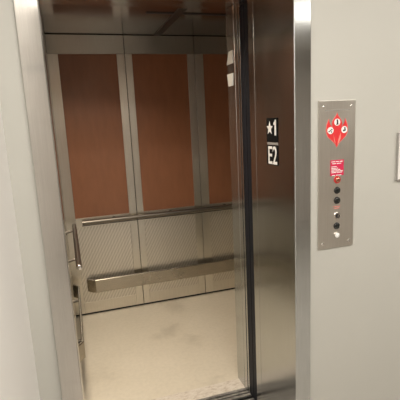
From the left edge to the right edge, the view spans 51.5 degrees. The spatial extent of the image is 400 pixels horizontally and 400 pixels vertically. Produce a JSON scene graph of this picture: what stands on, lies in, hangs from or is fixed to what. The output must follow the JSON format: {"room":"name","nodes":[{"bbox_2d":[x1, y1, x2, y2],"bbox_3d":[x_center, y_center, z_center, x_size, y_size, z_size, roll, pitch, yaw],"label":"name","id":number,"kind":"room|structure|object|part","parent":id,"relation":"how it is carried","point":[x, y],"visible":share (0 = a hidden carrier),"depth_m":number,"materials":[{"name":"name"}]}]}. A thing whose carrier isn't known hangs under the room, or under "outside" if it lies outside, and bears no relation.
{"room":"elevator lobby","nodes":[
{"label":"elevator lobby","id":0,"kind":"room"},
{"bbox_2d":[0,105,39,399],"bbox_3d":[-0.086,0.417,-0.431,0.100,2.550,3.905,-6,11,-17],"label":"wall","id":1,"kind":"structure","parent":0,"point":[18,374],"depth_m":1.21,"materials":[{"name":"paint"}]},
{"bbox_2d":[40,4,225,35],"bbox_3d":[-0.125,-1.246,2.701,1.830,0.040,1.498,-6,11,-17],"label":"ceiling","id":2,"kind":"structure","parent":0,"point":[56,18],"depth_m":2.88,"materials":[{"name":"metal"}]},
{"bbox_2d":[146,8,225,35],"bbox_3d":[-0.055,-1.263,2.895,1.085,0.006,1.101,6,14,38],"label":"trim","id":3,"kind":"structure","parent":2,"relation":"attached to","point":[180,11],"depth_m":2.80,"materials":[{"name":"grey metal"}]},
{"bbox_2d":[40,0,232,9],"bbox_3d":[-0.287,-1.015,1.985,0.930,0.128,0.165,-6,11,-17],"label":"header","id":4,"kind":"object","parent":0,"point":[125,3],"visible":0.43,"depth_m":2.02,"materials":[{"name":"metal"}]},
{"bbox_2d":[44,34,234,315],"bbox_3d":[-0.294,-0.263,3.606,1.830,2.400,0.018,-6,11,-17],"label":"wall","id":5,"kind":"structure","parent":0,"point":[44,34],"depth_m":3.62,"materials":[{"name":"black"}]},
{"bbox_2d":[45,34,143,314],"bbox_3d":[-0.840,-0.162,3.426,0.585,2.277,0.020,-6,11,-17],"label":"wall panel","id":6,"kind":"object","parent":5,"relation":"attached to","point":[92,74],"visible":0.91,"depth_m":3.38,"materials":[{"name":"wood"}]},
{"bbox_3d":[-0.798,0.543,3.563,0.444,0.838,0.019,-6,11,-17],"label":"panel frame","id":7,"kind":"part","parent":6,"relation":"part of","materials":[{"name":"metal"}]},
{"bbox_2d":[82,204,231,225],"bbox_3d":[-0.242,0.119,3.622,1.529,0.057,0.064,-6,11,-17],"label":"handrail","id":8,"kind":"object","parent":5,"relation":"attached to","point":[113,219],"visible":0.86,"depth_m":3.56,"materials":[{"name":"silver metal"}]},
{"bbox_2d":[87,259,233,292],"bbox_3d":[-0.219,0.651,3.717,1.531,0.112,0.074,-6,11,-17],"label":"rail","id":9,"kind":"object","parent":5,"relation":"attached to","point":[145,278],"visible":0.88,"depth_m":3.64,"materials":[{"name":"metal"}]},
{"bbox_2d":[123,35,204,302],"bbox_3d":[-0.281,-0.222,3.595,0.578,2.277,0.020,-6,11,-17],"label":"wall panel","id":10,"kind":"object","parent":5,"relation":"attached to","point":[160,70],"visible":0.98,"depth_m":3.56,"materials":[{"name":"wood"}]},
{"bbox_3d":[-0.250,0.485,3.729,0.461,0.838,0.019,-6,11,-17],"label":"panel frame","id":11,"kind":"part","parent":10,"relation":"part of","materials":[{"name":"metal"}]},
{"bbox_2d":[193,36,234,291],"bbox_3d":[0.271,-0.281,3.762,0.572,2.277,0.020,-6,11,-17],"label":"wall panel","id":12,"kind":"object","parent":5,"relation":"attached to","point":[210,53],"visible":0.54,"depth_m":3.68,"materials":[{"name":"wood"}]},
{"bbox_3d":[0.310,0.425,3.898,0.432,0.838,0.019,-6,11,-17],"label":"panel frame","id":13,"kind":"part","parent":12,"relation":"part of","materials":[{"name":"metal"}]},
{"bbox_2d":[76,289,237,399],"bbox_3d":[-0.035,1.052,3.212,1.810,0.060,1.326,-6,11,-17],"label":"floor","id":14,"kind":"structure","parent":0,"point":[150,351],"depth_m":3.00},
{"bbox_2d":[152,378,244,399],"bbox_3d":[-0.162,1.185,2.434,0.984,0.022,0.098,-6,11,-17],"label":"plate","id":15,"kind":"object","parent":14,"relation":"on","point":[220,388],"visible":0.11,"depth_m":2.49,"materials":[{"name":"metal"}]},
{"bbox_2d":[0,0,399,399],"bbox_3d":[1.565,-0.170,2.235,4.898,2.550,0.300,-6,11,-17],"label":"wall","id":16,"kind":"structure","parent":0,"point":[355,316],"depth_m":1.78,"materials":[{"name":"paint"}]},
{"bbox_2d":[13,0,310,399],"bbox_3d":[-0.098,0.167,1.814,1.063,2.205,0.430,-6,11,-17],"label":"frame","id":17,"kind":"object","parent":16,"relation":"attached to","point":[279,31],"visible":1,"depth_m":1.75,"materials":[{"name":"metal"}]},
{"bbox_2d":[266,117,277,165],"bbox_3d":[0.322,-0.261,1.850,0.005,0.209,0.104,-6,11,-17],"label":"sign","id":18,"kind":"object","parent":17,"relation":"attached to","point":[272,123],"visible":1,"depth_m":1.84,"materials":[{"name":"black plastic"}]},
{"bbox_3d":[0.320,-0.311,1.840,0.003,0.107,0.104,-6,11,-17],"label":"plate","id":19,"kind":"part","parent":18,"relation":"part of","materials":[{"name":"black plastic"}]},
{"bbox_3d":[0.326,-0.202,1.861,0.003,0.088,0.104,-6,11,-17],"label":"plate","id":20,"kind":"part","parent":18,"relation":"part of","materials":[{"name":"black plastic"}]},
{"bbox_2d":[244,3,256,399],"bbox_3d":[0.687,0.060,2.303,0.878,2.144,0.047,-6,11,-17],"label":"door","id":21,"kind":"structure","parent":16,"relation":"in","point":[245,5],"depth_m":2.15,"materials":[{"name":"black metal"}]},
{"bbox_2d":[317,100,355,249],"bbox_3d":[0.583,-0.101,1.763,0.178,0.632,0.017,-6,11,-17],"label":"panel","id":22,"kind":"object","parent":16,"relation":"attached to","point":[336,118],"visible":1,"depth_m":1.76,"materials":[{"name":"metal"}]},
{"bbox_2d":[334,212,340,218],"bbox_3d":[0.595,0.068,1.795,0.032,0.032,0.007,-6,11,-17],"label":"switch","id":23,"kind":"object","parent":22,"relation":"attached to","point":[337,215],"depth_m":1.79,"materials":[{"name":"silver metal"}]},
{"bbox_2d":[395,133,399,179],"bbox_3d":[0.949,-0.200,1.865,0.150,0.211,0.012,-6,11,-17],"label":"placard","id":24,"kind":"object","parent":16,"relation":"attached to","point":[397,173],"visible":1,"depth_m":1.84,"materials":[{"name":"grey metal"}]},
{"bbox_2d":[199,388,252,399],"bbox_3d":[0.269,1.161,2.479,1.896,0.030,0.070,-6,11,-17],"label":"door sill","id":25,"kind":"structure","parent":0,"point":[240,394],"depth_m":2.45,"materials":[{"name":"metal"}]},
{"bbox_2d":[225,3,250,393],"bbox_3d":[0.584,-0.034,2.433,0.796,2.303,0.175,-6,11,-17],"label":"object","id":26,"kind":"object","parent":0,"point":[233,40],"visible":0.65,"depth_m":2.30,"materials":[{"name":"metal"}]},
{"bbox_3d":[-0.958,-0.063,2.725,0.018,2.400,1.318,-6,11,-17],"label":"wall","id":27,"kind":"structure","parent":0,"visible":0},
{"bbox_2d":[42,26,76,328],"bbox_3d":[-1.028,-0.077,3.028,0.020,2.277,0.639,-6,11,-17],"label":"wall panel","id":28,"kind":"object","parent":27,"relation":"attached to","point":[42,26],"visible":0.2,"depth_m":3.23,"materials":[{"name":"metal"}]},
{"bbox_2d":[66,224,81,269],"bbox_3d":[-0.868,0.309,2.824,0.094,0.060,1.074,-6,11,-17],"label":"handrail","id":29,"kind":"object","parent":27,"relation":"attached to","point":[77,259],"visible":0.87,"depth_m":2.64,"materials":[{"name":"silver metal"}]},
{"bbox_2d":[73,284,85,362],"bbox_3d":[-0.864,0.832,2.934,0.056,0.112,1.049,-6,11,-17],"label":"rail","id":30,"kind":"object","parent":27,"relation":"attached to","point":[76,289],"visible":0.78,"depth_m":2.73,"materials":[{"name":"metal"}]},
{"bbox_3d":[2.270,1.447,0.646,4.998,0.100,4.370,-6,11,-17],"label":"floor","id":31,"kind":"structure","parent":0,"visible":0},
{"bbox_3d":[0.307,1.182,2.362,1.896,0.030,0.119,-6,11,-17],"label":"door sill","id":32,"kind":"structure","parent":31,"relation":"attached to","visible":0},
{"bbox_2d":[240,3,253,397],"bbox_3d":[0.672,0.052,2.351,0.878,2.144,0.049,-6,11,-17],"label":"door","id":33,"kind":"structure","parent":32,"relation":"on","point":[242,30],"depth_m":2.19,"materials":[{"name":"black"}]}
]}

